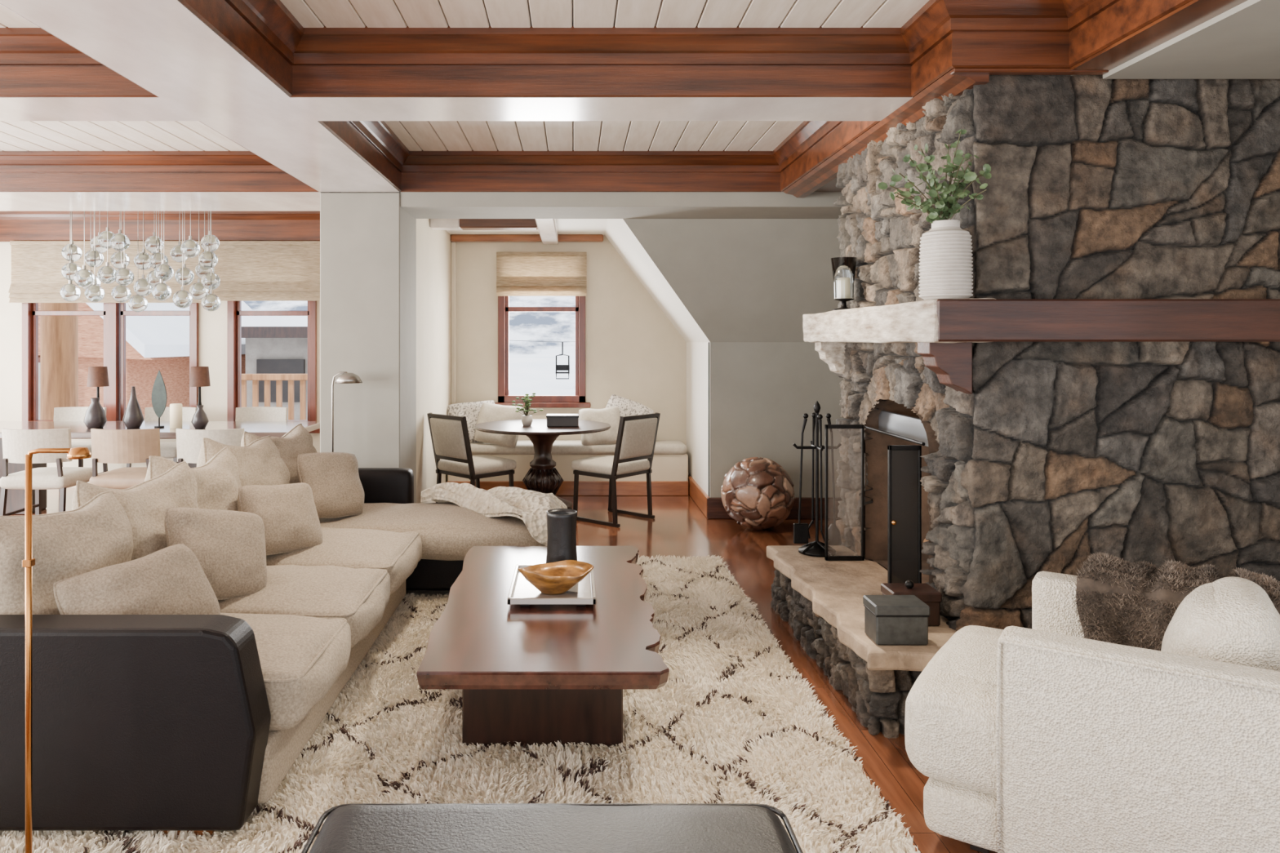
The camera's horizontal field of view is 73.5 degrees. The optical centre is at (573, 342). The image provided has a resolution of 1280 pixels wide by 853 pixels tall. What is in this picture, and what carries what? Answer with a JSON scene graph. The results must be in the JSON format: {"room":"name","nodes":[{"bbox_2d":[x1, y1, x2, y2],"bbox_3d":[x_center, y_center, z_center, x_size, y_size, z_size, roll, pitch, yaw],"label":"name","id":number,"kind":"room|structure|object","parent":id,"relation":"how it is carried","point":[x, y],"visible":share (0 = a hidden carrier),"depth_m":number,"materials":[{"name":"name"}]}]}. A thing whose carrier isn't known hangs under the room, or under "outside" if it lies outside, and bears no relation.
{"room":"living room","nodes":[
{"label":"living room","id":0,"kind":"room"},
{"bbox_2d":[0,235,686,487],"bbox_3d":[-1.700,0.070,8.875,9.800,2.860,0.150,0,0,0],"label":"wall","id":1,"kind":"structure","parent":0,"point":[633,352],"depth_m":8.80,"materials":[{"name":"beige paint"}]},
{"bbox_2d":[8,240,203,302],"bbox_3d":[-4.760,-0.715,8.694,1.960,0.630,0.072,0,0,0],"label":"roman shade","id":2,"kind":"object","parent":1,"relation":"attached to","point":[37,277],"visible":0.5,"depth_m":8.70,"materials":[{"name":"beige fabric"}]},
{"bbox_2d":[22,302,198,421],"bbox_3d":[-4.770,-0.010,8.810,1.900,1.880,0.180,0,0,0],"label":"window","id":3,"kind":"structure","parent":1,"relation":"in","point":[114,314],"depth_m":8.77,"materials":[{"name":"brown wood"}]},
{"bbox_2d":[0,219,319,242],"bbox_3d":[-4.200,-1.155,8.760,4.800,0.250,0.080,0,0,0],"label":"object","id":4,"kind":"object","parent":1,"relation":"attached to","point":[10,229],"visible":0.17,"depth_m":8.72,"materials":[{"name":"brown wood"}]},
{"bbox_2d":[213,240,319,301],"bbox_3d":[-3.080,-0.725,8.694,1.160,0.610,0.072,0,0,0],"label":"roman shade","id":5,"kind":"object","parent":1,"relation":"attached to","point":[246,270],"visible":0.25,"depth_m":8.70,"materials":[{"name":"beige fabric"}]},
{"bbox_2d":[226,301,319,433],"bbox_3d":[-3.105,-0.010,8.810,1.010,1.880,0.180,0,0,0],"label":"window","id":6,"kind":"structure","parent":1,"relation":"in","point":[234,313],"depth_m":8.76,"materials":[{"name":"brown wood"}]},
{"bbox_2d":[496,252,586,296],"bbox_3d":[-0.330,-0.695,8.714,0.920,0.450,0.072,0,0,0],"label":"roman shade","id":7,"kind":"object","parent":1,"relation":"attached to","point":[517,273],"visible":1,"depth_m":8.71,"materials":[{"name":"beige fabric"}]},
{"bbox_2d":[495,296,590,407],"bbox_3d":[-0.330,-0.125,8.810,1.000,1.590,0.180,0,0,0],"label":"window","id":8,"kind":"structure","parent":1,"relation":"in","point":[578,400],"depth_m":8.76,"materials":[{"name":"brown wood"}]},
{"bbox_2d":[416,218,451,503],"bbox_3d":[-1.528,0.200,7.730,0.535,2.600,2.140,0,0,0],"label":"wall","id":9,"kind":"structure","parent":0,"point":[433,246],"depth_m":7.46,"materials":[{"name":"beige paint"}]},
{"bbox_2d":[0,191,341,219],"bbox_3d":[-4.197,-1.200,7.825,4.799,0.279,1.844,0,0,0],"label":"trim","id":10,"kind":"structure","parent":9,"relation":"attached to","point":[3,215],"depth_m":8.68,"materials":[{"name":"brown wood"}]},
{"bbox_2d":[450,241,456,404],"bbox_3d":[-1.236,0.145,8.765,0.052,2.350,0.070,0,0,0],"label":"trim","id":11,"kind":"structure","parent":9,"relation":"attached to","point":[453,245],"depth_m":8.73,"materials":[{"name":"beige paint"}]},
{"bbox_2d":[341,191,606,244],"bbox_3d":[0.700,-1.080,7.700,5.000,0.160,2.200,0,0,0],"label":"ceiling alcove","id":12,"kind":"structure","parent":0,"point":[545,231],"depth_m":8.11,"materials":[{"name":"white paint"}]},
{"bbox_2d":[11,487,997,852],"bbox_3d":[-1.700,1.550,3.175,10.000,0.100,11.550,0,0,0],"label":"floor","id":13,"kind":"structure","parent":0,"point":[678,527],"depth_m":5.84,"materials":[{"name":"brown wood"}]},
{"bbox_2d":[0,428,92,515],"bbox_3d":[-4.050,1.076,6.575,0.500,0.852,0.530,0,0,0],"label":"dining chair","id":14,"kind":"object","parent":13,"relation":"on","point":[16,443],"visible":0.8,"depth_m":6.37,"materials":[{"name":"fabric"}]},
{"bbox_2d":[53,406,107,492],"bbox_3d":[-4.900,1.076,8.325,0.500,0.852,0.530,0,0,0],"label":"dining chair","id":15,"kind":"object","parent":13,"relation":"on","point":[77,413],"visible":0.11,"depth_m":8.50,"materials":[{"name":"fabric"}]},
{"bbox_2d":[88,428,160,485],"bbox_3d":[-3.380,1.076,6.575,0.500,0.852,0.530,0,0,0],"label":"dining chair","id":16,"kind":"object","parent":13,"relation":"on","point":[108,446],"visible":0.54,"depth_m":6.36,"materials":[{"name":"beige fabric"}]},
{"bbox_2d":[0,421,319,515],"bbox_3d":[-4.075,1.123,7.550,3.450,0.755,1.000,0,0,0],"label":"dining table","id":17,"kind":"object","parent":13,"relation":"on","point":[15,499],"visible":0.24,"depth_m":7.49,"materials":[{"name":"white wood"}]},
{"bbox_2d":[83,397,106,428],"bbox_3d":[-4.150,0.614,7.400,0.180,0.260,0.180,0,0,0],"label":"vase","id":18,"kind":"object","parent":17,"relation":"on","point":[95,417],"visible":1,"depth_m":7.35,"materials":[{"name":"ceramic"}]},
{"bbox_2d":[86,366,109,397],"bbox_3d":[-4.350,0.484,7.800,0.180,0.520,0.180,0,0,0],"label":"table lamp","id":19,"kind":"object","parent":17,"relation":"on","point":[97,376],"visible":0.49,"depth_m":7.74,"materials":[{"name":"brown fabric"}]},
{"bbox_2d":[122,386,144,428],"bbox_3d":[-3.820,0.564,7.400,0.170,0.360,0.170,0,0,0],"label":"vase","id":20,"kind":"object","parent":17,"relation":"on","point":[133,418],"visible":1,"depth_m":7.36,"materials":[{"name":"ceramic"}]},
{"bbox_2d":[151,369,167,427],"bbox_3d":[-3.620,0.494,7.450,0.116,0.500,0.080,0,0,32],"label":"leaf sculpture","id":21,"kind":"object","parent":17,"relation":"on","point":[159,397],"visible":1,"depth_m":7.45,"materials":[{"name":"metal"}]},
{"bbox_2d":[169,403,182,428],"bbox_3d":[-3.450,0.639,7.400,0.100,0.210,0.100,0,0,0],"label":"pillar candle","id":22,"kind":"object","parent":17,"relation":"on","point":[175,409],"visible":1,"depth_m":7.36,"materials":[{"name":"beige wax"}]},
{"bbox_2d":[188,366,210,410],"bbox_3d":[-3.420,0.484,7.800,0.180,0.520,0.180,0,0,0],"label":"table lamp","id":23,"kind":"object","parent":17,"relation":"on","point":[199,377],"visible":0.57,"depth_m":7.74,"materials":[{"name":"brown fabric"}]},
{"bbox_2d":[191,404,208,429],"bbox_3d":[-3.220,0.644,7.350,0.140,0.200,0.140,0,0,0],"label":"vase","id":24,"kind":"object","parent":17,"relation":"on","point":[200,420],"visible":1,"depth_m":7.31,"materials":[{"name":"ceramic"}]},
{"bbox_2d":[126,406,196,467],"bbox_3d":[-4.000,1.076,8.325,0.500,0.852,0.530,0,0,0],"label":"dining chair","id":25,"kind":"object","parent":13,"relation":"on","point":[167,449],"visible":0.17,"depth_m":8.47,"materials":[{"name":"fabric"}]},
{"bbox_2d":[175,428,244,463],"bbox_3d":[-2.740,1.076,6.575,0.500,0.852,0.530,0,0,0],"label":"dining chair","id":26,"kind":"object","parent":13,"relation":"on","point":[190,443],"visible":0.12,"depth_m":6.35,"materials":[{"name":"fabric"}]},
{"bbox_2d":[235,406,287,421],"bbox_3d":[-3.100,1.076,8.325,0.500,0.852,0.530,0,0,0],"label":"dining chair","id":27,"kind":"object","parent":13,"relation":"on","point":[255,413],"visible":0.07,"depth_m":8.52,"materials":[{"name":"fabric"}]},
{"bbox_2d":[331,371,362,453],"bbox_3d":[-1.617,0.852,5.870,0.325,1.297,0.240,0,0,0],"label":"floor lamp","id":28,"kind":"object","parent":13,"relation":"on","point":[345,378],"visible":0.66,"depth_m":5.86,"materials":[{"name":"silver metal"}]},
{"bbox_2d":[320,192,416,503],"bbox_3d":[-1.513,0.221,6.345,0.565,2.558,0.630,0,0,0],"label":"wall pillar","id":29,"kind":"structure","parent":13,"relation":"on","point":[368,242],"depth_m":6.03,"materials":[{"name":"white paint"}]},
{"bbox_2d":[0,555,919,852],"bbox_3d":[-0.582,1.477,4.029,3.236,0.041,3.719,0,0,0],"label":"shag rug","id":30,"kind":"object","parent":13,"relation":"on","point":[732,720],"visible":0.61,"depth_m":3.07,"materials":[{"name":"fabric"}]},
{"bbox_2d":[22,446,91,852],"bbox_3d":[-1.494,0.895,2.350,0.255,1.210,0.220,0,0,35],"label":"brass floor lamp","id":31,"kind":"object","parent":30,"relation":"on","point":[74,453],"visible":1,"depth_m":2.35,"materials":[{"name":"metal"}]},
{"bbox_2d":[0,421,545,835],"bbox_3d":[-1.167,1.002,4.138,2.067,0.972,3.235,0,0,0],"label":"sectional sofa","id":32,"kind":"object","parent":30,"relation":"on","point":[188,723],"visible":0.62,"depth_m":2.65,"materials":[{"name":"beige fabric"}]},
{"bbox_2d":[55,542,218,614],"bbox_3d":[-1.477,0.903,2.933,0.286,0.334,0.497,0,0,29],"label":"throw pillow","id":33,"kind":"object","parent":32,"relation":"on","point":[170,580],"visible":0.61,"depth_m":2.88,"materials":[{"name":"fabric"}]},
{"bbox_2d":[164,506,268,600],"bbox_3d":[-1.464,0.870,3.494,0.301,0.417,0.462,0,0,43],"label":"throw pillow","id":34,"kind":"object","parent":32,"relation":"on","point":[229,546],"visible":0.71,"depth_m":3.44,"materials":[{"name":"fabric"}]},
{"bbox_2d":[237,484,322,555],"bbox_3d":[-1.454,0.875,4.216,0.269,0.360,0.424,0,0,39],"label":"throw pillow","id":35,"kind":"object","parent":32,"relation":"on","point":[287,517],"visible":0.73,"depth_m":4.14,"materials":[{"name":"fabric"}]},
{"bbox_2d":[296,453,363,519],"bbox_3d":[-1.437,0.851,5.044,0.269,0.390,0.422,0,0,44],"label":"throw pillow","id":36,"kind":"object","parent":32,"relation":"on","point":[333,480],"visible":0.87,"depth_m":4.96,"materials":[{"name":"fabric"}]},
{"bbox_2d":[420,482,567,546],"bbox_3d":[-0.508,1.140,5.150,0.945,0.494,0.820,0,0,0],"label":"knit throw blanket","id":37,"kind":"object","parent":32,"relation":"on","point":[531,507],"visible":0.76,"depth_m":5.14,"materials":[{"name":"beige fabric"}]},
{"bbox_2d":[416,546,669,746],"bbox_3d":[-0.106,1.284,3.665,0.891,0.405,1.730,0,0,0],"label":"coffee table","id":38,"kind":"object","parent":30,"relation":"on","point":[538,674],"visible":1,"depth_m":3.13,"materials":[{"name":"brown wood"}]},
{"bbox_2d":[506,564,595,606],"bbox_3d":[-0.090,1.059,3.720,0.360,0.042,0.530,0,0,0],"label":"serving tray","id":39,"kind":"object","parent":38,"relation":"on","point":[522,593],"visible":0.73,"depth_m":3.56,"materials":[{"name":"grey paint"}]},
{"bbox_2d":[517,560,594,595],"bbox_3d":[-0.077,0.997,3.595,0.326,0.115,0.238,0,0,0],"label":"bowl","id":40,"kind":"object","parent":39,"relation":"on","point":[555,578],"visible":1,"depth_m":3.57,"materials":[{"name":"brown wood"}]},
{"bbox_2d":[546,508,577,563],"bbox_3d":[-0.055,0.911,3.870,0.154,0.288,0.154,0,0,0],"label":"vase","id":41,"kind":"object","parent":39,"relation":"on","point":[561,522],"visible":0.7,"depth_m":3.81,"materials":[{"name":"ceramic"}]},
{"bbox_2d":[426,412,515,503],"bbox_3d":[-0.858,1.047,7.233,0.590,0.900,0.498,0,0,-44],"label":"chair","id":42,"kind":"object","parent":13,"relation":"on","point":[450,437],"visible":0.94,"depth_m":7.06,"materials":[{"name":"beige fabric"}]},
{"bbox_2d":[474,418,610,509],"bbox_3d":[-0.280,1.124,7.720,1.230,0.752,1.230,0,0,0],"label":"round pedestal table","id":43,"kind":"object","parent":13,"relation":"on","point":[542,477],"visible":0.84,"depth_m":7.61,"materials":[{"name":"brown wood"}]},
{"bbox_2d":[511,392,542,426],"bbox_3d":[-0.426,0.603,7.667,0.246,0.288,0.225,0,0,-35],"label":"potted plant","id":44,"kind":"object","parent":43,"relation":"on","point":[526,420],"visible":1,"depth_m":7.63,"materials":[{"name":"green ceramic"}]},
{"bbox_2d":[546,413,578,426],"bbox_3d":[-0.100,0.697,7.620,0.290,0.100,0.190,0,0,0],"label":"storage box","id":45,"kind":"object","parent":43,"relation":"on","point":[553,420],"visible":1,"depth_m":7.53,"materials":[{"name":"black wood"}]},
{"bbox_2d":[301,803,803,852],"bbox_3d":[-0.045,1.252,1.540,1.032,0.497,0.792,0,0,0],"label":"leather ottoman","id":46,"kind":"object","parent":13,"relation":"on","point":[351,828],"visible":1,"depth_m":1.78,"materials":[{"name":"black leather"}]},
{"bbox_2d":[447,440,688,495],"bbox_3d":[-0.060,1.245,8.540,2.360,0.510,0.420,0,0,0],"label":"bench","id":47,"kind":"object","parent":13,"relation":"on","point":[669,467],"depth_m":8.35,"materials":[{"name":"beige fabric"}]},
{"bbox_2d":[447,400,495,443],"bbox_3d":[-1.003,0.797,8.524,0.505,0.420,0.316,0,0,0],"label":"pillow","id":48,"kind":"object","parent":47,"relation":"on","point":[470,410],"depth_m":8.45,"materials":[{"name":"beige fabric"}]},
{"bbox_2d":[475,401,523,446],"bbox_3d":[-0.737,0.805,8.399,0.471,0.429,0.252,0,0,0],"label":"pillow","id":49,"kind":"object","parent":47,"relation":"on","point":[488,411],"depth_m":8.36,"materials":[{"name":"beige fabric"}]},
{"bbox_2d":[578,406,620,444],"bbox_3d":[0.263,0.828,8.418,0.431,0.377,0.242,0,0,0],"label":"pillow","id":50,"kind":"object","parent":47,"relation":"on","point":[611,415],"depth_m":8.36,"materials":[{"name":"beige fabric"}]},
{"bbox_2d":[604,393,653,416],"bbox_3d":[0.505,0.787,8.529,0.581,0.538,0.319,0,0,0],"label":"pillow","id":51,"kind":"object","parent":47,"relation":"on","point":[627,407],"depth_m":8.48,"materials":[{"name":"beige fabric"}]},
{"bbox_2d":[571,412,660,527],"bbox_3d":[0.348,1.047,7.233,0.590,0.900,0.498,0,0,42],"label":"chair","id":52,"kind":"object","parent":13,"relation":"on","point":[637,435],"visible":1,"depth_m":7.08,"materials":[{"name":"beige fabric"}]},
{"bbox_2d":[720,457,795,529],"bbox_3d":[1.476,1.215,6.850,0.582,0.586,0.580,0,0,0],"label":"sphere","id":53,"kind":"object","parent":13,"relation":"on","point":[757,493],"visible":1,"depth_m":6.65,"materials":[{"name":"brown wood"}]},
{"bbox_2d":[769,559,921,735],"bbox_3d":[1.386,1.369,4.066,0.565,0.262,1.674,0,0,0],"label":"stone hearth base","id":54,"kind":"object","parent":13,"relation":"on","point":[878,699],"depth_m":3.50,"materials":[{"name":"grey stone"}]},
{"bbox_2d":[834,75,1279,631],"bbox_3d":[2.348,0.220,4.209,1.683,2.560,1.722,0,0,0],"label":"stone chimney","id":55,"kind":"object","parent":13,"relation":"on","point":[1059,455],"visible":0.66,"depth_m":3.38,"materials":[{"name":"grey stone"}]},
{"bbox_2d":[766,545,956,671],"bbox_3d":[1.359,1.200,4.043,0.537,0.071,1.714,0,0,0],"label":"hearth slab","id":56,"kind":"object","parent":55,"relation":"attached to","point":[836,590],"visible":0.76,"depth_m":3.91,"materials":[{"name":"beige stone"}]},
{"bbox_2d":[792,400,841,556],"bbox_3d":[1.348,0.743,4.718,0.220,0.840,0.213,0,0,40],"label":"fireplace tool set","id":57,"kind":"object","parent":56,"relation":"on","point":[801,531],"visible":0.97,"depth_m":4.71,"materials":[{"name":"black metal"}]},
{"bbox_2d":[824,424,921,582],"bbox_3d":[1.446,0.801,4.165,0.213,0.722,0.790,0,0,0],"label":"fireplace screen","id":58,"kind":"object","parent":56,"relation":"on","point":[904,461],"visible":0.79,"depth_m":3.80,"materials":[{"name":"black metal"}]},
{"bbox_2d":[862,595,929,644],"bbox_3d":[1.260,1.087,3.340,0.210,0.153,0.150,0,0,0],"label":"decorative box","id":59,"kind":"object","parent":56,"relation":"on","point":[889,620],"visible":1,"depth_m":3.27,"materials":[{"name":"black metal"}]},
{"bbox_2d":[880,580,942,626],"bbox_3d":[1.405,1.077,3.560,0.200,0.171,0.150,0,0,0],"label":"decorative box","id":60,"kind":"object","parent":56,"relation":"on","point":[932,597],"visible":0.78,"depth_m":3.50,"materials":[{"name":"brown wood"}]},
{"bbox_2d":[865,400,932,582],"bbox_3d":[1.880,0.745,4.160,0.640,0.950,0.820,0,0,0],"label":"firebox","id":61,"kind":"object","parent":55,"relation":"in","point":[895,417],"visible":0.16,"depth_m":4.57,"materials":[{"name":"metal"}]},
{"bbox_2d":[802,298,1279,394],"bbox_3d":[2.270,0.018,4.169,1.820,0.375,1.869,0,0,0],"label":"fireplace mantel","id":62,"kind":"object","parent":55,"relation":"attached to","point":[944,331],"visible":0.98,"depth_m":3.23,"materials":[{"name":"brown wood"}]},
{"bbox_2d":[831,257,857,311],"bbox_3d":[1.455,-0.310,4.600,0.136,0.285,0.136,0,0,0],"label":"hurricane candle holder","id":63,"kind":"object","parent":62,"relation":"on","point":[843,268],"visible":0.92,"depth_m":4.55,"materials":[{"name":"clear glass"}]},
{"bbox_2d":[877,128,991,299],"bbox_3d":[1.405,-0.496,3.329,0.411,0.656,0.279,0,0,0],"label":"vase","id":64,"kind":"object","parent":62,"relation":"on","point":[945,263],"visible":0.98,"depth_m":3.30,"materials":[{"name":"white ceramic"}]},
{"bbox_2d":[905,571,1279,852],"bbox_3d":[1.701,1.102,2.550,1.255,0.797,0.890,0,0,35],"label":"armchair","id":65,"kind":"object","parent":13,"relation":"on","point":[1046,737],"visible":0.98,"depth_m":2.28,"materials":[{"name":"white fabric"}]},
{"bbox_2d":[1072,551,1279,652],"bbox_3d":[1.949,0.973,2.765,0.573,0.512,0.406,0,0,35],"label":"fur throw","id":66,"kind":"object","parent":65,"relation":"on","point":[1118,601],"visible":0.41,"depth_m":2.77,"materials":[{"name":"brown fur"}]},
{"bbox_2d":[483,0,662,150],"bbox_3d":[-1.700,-1.405,3.125,10.000,0.090,11.650,0,0,0],"label":"ceiling","id":67,"kind":"structure","parent":0,"point":[483,0],"depth_m":3.66,"materials":[{"name":"white paint"}]},
{"bbox_2d":[0,3,157,97],"bbox_3d":[-4.197,-1.200,0.600,4.799,0.279,6.194,0,0,0],"label":"trim","id":68,"kind":"structure","parent":67,"relation":"attached to","point":[34,62],"depth_m":3.69,"materials":[{"name":"brown wood"}]},
{"bbox_2d":[59,211,220,312],"bbox_3d":[-3.826,-0.801,7.586,1.347,1.061,0.509,0,0,2],"label":"globe chandelier","id":69,"kind":"object","parent":67,"relation":"hanging from","point":[156,279],"visible":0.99,"depth_m":7.54,"materials":[{"name":"clear glass"}]},
{"bbox_2d":[0,120,318,191],"bbox_3d":[-4.197,-1.200,5.060,4.799,0.279,1.934,0,0,0],"label":"trim","id":70,"kind":"structure","parent":67,"relation":"attached to","point":[28,171],"depth_m":6.02,"materials":[{"name":"brown wood"}]},
{"bbox_2d":[318,120,879,191],"bbox_3d":[0.120,-1.200,5.060,2.694,0.279,1.934,0,0,0],"label":"trim","id":71,"kind":"structure","parent":67,"relation":"attached to","point":[811,143],"depth_m":5.99,"materials":[{"name":"brown wood"}]},
{"bbox_2d":[178,0,1191,97],"bbox_3d":[0.345,-1.200,0.600,3.144,0.279,6.194,0,0,0],"label":"trim","id":72,"kind":"structure","parent":67,"relation":"attached to","point":[943,36],"depth_m":3.65,"materials":[{"name":"brown wood"}]},
{"bbox_2d":[0,0,1247,211],"bbox_3d":[-1.700,-1.058,2.150,9.800,0.085,9.500,0,0,0],"label":"ceiling","id":73,"kind":"structure","parent":0,"point":[162,46],"depth_m":3.84,"materials":[{"name":"white paint"}]},
{"bbox_2d":[0,4,39,27],"bbox_3d":[-4.150,-1.344,0.600,4.894,0.024,6.200,0,0,0],"label":"planks","id":74,"kind":"object","parent":73,"relation":"attached to","point":[9,19],"depth_m":3.54,"materials":[{"name":"white wood"}]},
{"bbox_2d":[0,120,248,151],"bbox_3d":[-4.150,-1.344,5.060,4.894,0.024,1.940,0,0,0],"label":"planks","id":75,"kind":"object","parent":73,"relation":"attached to","point":[15,135],"depth_m":5.53,"materials":[{"name":"white wood"}]},
{"bbox_2d":[383,120,804,151],"bbox_3d":[0.170,-1.344,5.060,2.794,0.024,1.940,0,0,0],"label":"planks","id":76,"kind":"object","parent":73,"relation":"attached to","point":[416,135],"depth_m":5.49,"materials":[{"name":"white wood"}]},
{"bbox_2d":[280,0,928,27],"bbox_3d":[0.345,-1.344,0.600,3.144,0.024,6.200,0,0,0],"label":"planks","id":77,"kind":"object","parent":73,"relation":"attached to","point":[308,13],"depth_m":3.46,"materials":[{"name":"white wood"}]},
{"bbox_2d":[604,218,710,342],"bbox_3d":[0.715,-0.550,7.715,0.890,1.100,2.170,0,0,0],"label":"wall","id":78,"kind":"structure","parent":0,"point":[617,232],"depth_m":7.76,"materials":[{"name":"white paint"}]},
{"bbox_2d":[686,342,709,497],"bbox_3d":[1.210,0.750,8.050,0.100,1.500,1.500,0,0,0],"label":"wall","id":79,"kind":"structure","parent":0,"point":[697,353],"depth_m":7.95,"materials":[{"name":"white paint"}]},
{"bbox_2d":[688,473,708,517],"bbox_3d":[1.145,1.410,8.030,0.030,0.180,1.540,0,0,0],"label":"baseboard","id":80,"kind":"structure","parent":79,"relation":"attached to","point":[695,491],"depth_m":7.80,"materials":[{"name":"brown wood"}]},
{"bbox_2d":[622,218,844,342],"bbox_3d":[1.790,-0.485,6.970,2.820,0.970,0.680,0,0,0],"label":"wall","id":81,"kind":"structure","parent":0,"point":[740,280],"depth_m":6.87,"materials":[{"name":"beige paint"}]},
{"bbox_2d":[400,191,840,218],"bbox_3d":[0.985,-1.039,6.335,4.430,0.162,0.590,0,0,0],"label":"header","id":82,"kind":"object","parent":81,"relation":"attached to","point":[420,205],"depth_m":6.04,"materials":[{"name":"white paint"}]},
{"bbox_2d":[708,342,846,497],"bbox_3d":[2.180,0.750,7.310,2.040,1.500,0.100,0,0,0],"label":"wall","id":83,"kind":"structure","parent":0,"point":[761,393],"depth_m":7.26,"materials":[{"name":"beige paint"}]},
{"bbox_2d":[706,497,842,519],"bbox_3d":[2.165,1.410,7.245,2.070,0.180,0.030,0,0,0],"label":"baseboard","id":84,"kind":"structure","parent":83,"relation":"attached to","point":[716,509],"depth_m":7.23,"materials":[{"name":"brown wood"}]},
{"bbox_2d":[1102,0,1279,79],"bbox_3d":[2.635,-1.065,0.370,1.130,0.070,5.940,0,0,0],"label":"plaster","id":85,"kind":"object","parent":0,"point":[1242,42],"depth_m":3.04,"materials":[{"name":"white paint"}]},
{"label":"outside","id":86,"kind":"structure","parent":0,"visible":0},
{"bbox_2d":[508,353,575,395],"bbox_3d":[0.000,1.153,64.300,140.000,5.908,110.000,0,0,0],"label":"snowy ground","id":87,"kind":"structure","parent":86,"point":[529,374],"depth_m":51.73,"materials":[{"name":"white snow"}]},
{"bbox_2d":[40,302,78,419],"bbox_3d":[-6.150,0.950,10.200,0.400,5.700,0.400,0,0,0],"label":"column","id":88,"kind":"structure","parent":87,"relation":"on","point":[59,335],"depth_m":10.04,"materials":[{"name":"brown wood"}]},
{"bbox_2d":[38,301,253,419],"bbox_3d":[-11.900,0.600,20.400,7.400,6.800,8.200,0,0,0],"label":"neighboring building","id":89,"kind":"structure","parent":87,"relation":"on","point":[153,344],"depth_m":17.31,"materials":[{"name":"orange brick"}]},
{"bbox_2d":[241,315,307,419],"bbox_3d":[-6.000,1.700,22.600,4.000,4.600,6.800,0,0,0],"label":"house","id":90,"kind":"structure","parent":87,"relation":"on","point":[274,344],"depth_m":19.90,"materials":[{"name":"grey"}]},
{"bbox_2d":[241,373,307,419],"bbox_3d":[-3.350,2.050,9.950,2.700,3.300,1.900,0,0,0],"label":"deck railing","id":91,"kind":"object","parent":87,"relation":"on","point":[255,378],"visible":0.13,"depth_m":10.75,"materials":[{"name":"brown wood"}]},
{"bbox_2d":[510,340,575,379],"bbox_3d":[-0.560,0.336,41.992,74.401,2.951,0.416,0,0,0],"label":"chairlift","id":92,"kind":"object","parent":87,"relation":"on","point":[557,367],"visible":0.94,"depth_m":41.98,"materials":[{"name":"black metal"}]},
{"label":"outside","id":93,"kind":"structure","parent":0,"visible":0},
{"bbox_2d":[244,296,575,354],"bbox_3d":[0.000,-17.865,115.000,200.000,43.523,80.000,0,0,0],"label":"sky","id":94,"kind":"structure","parent":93,"point":[535,327],"depth_m":83.41,"materials":[{"name":"white"}]}
]}

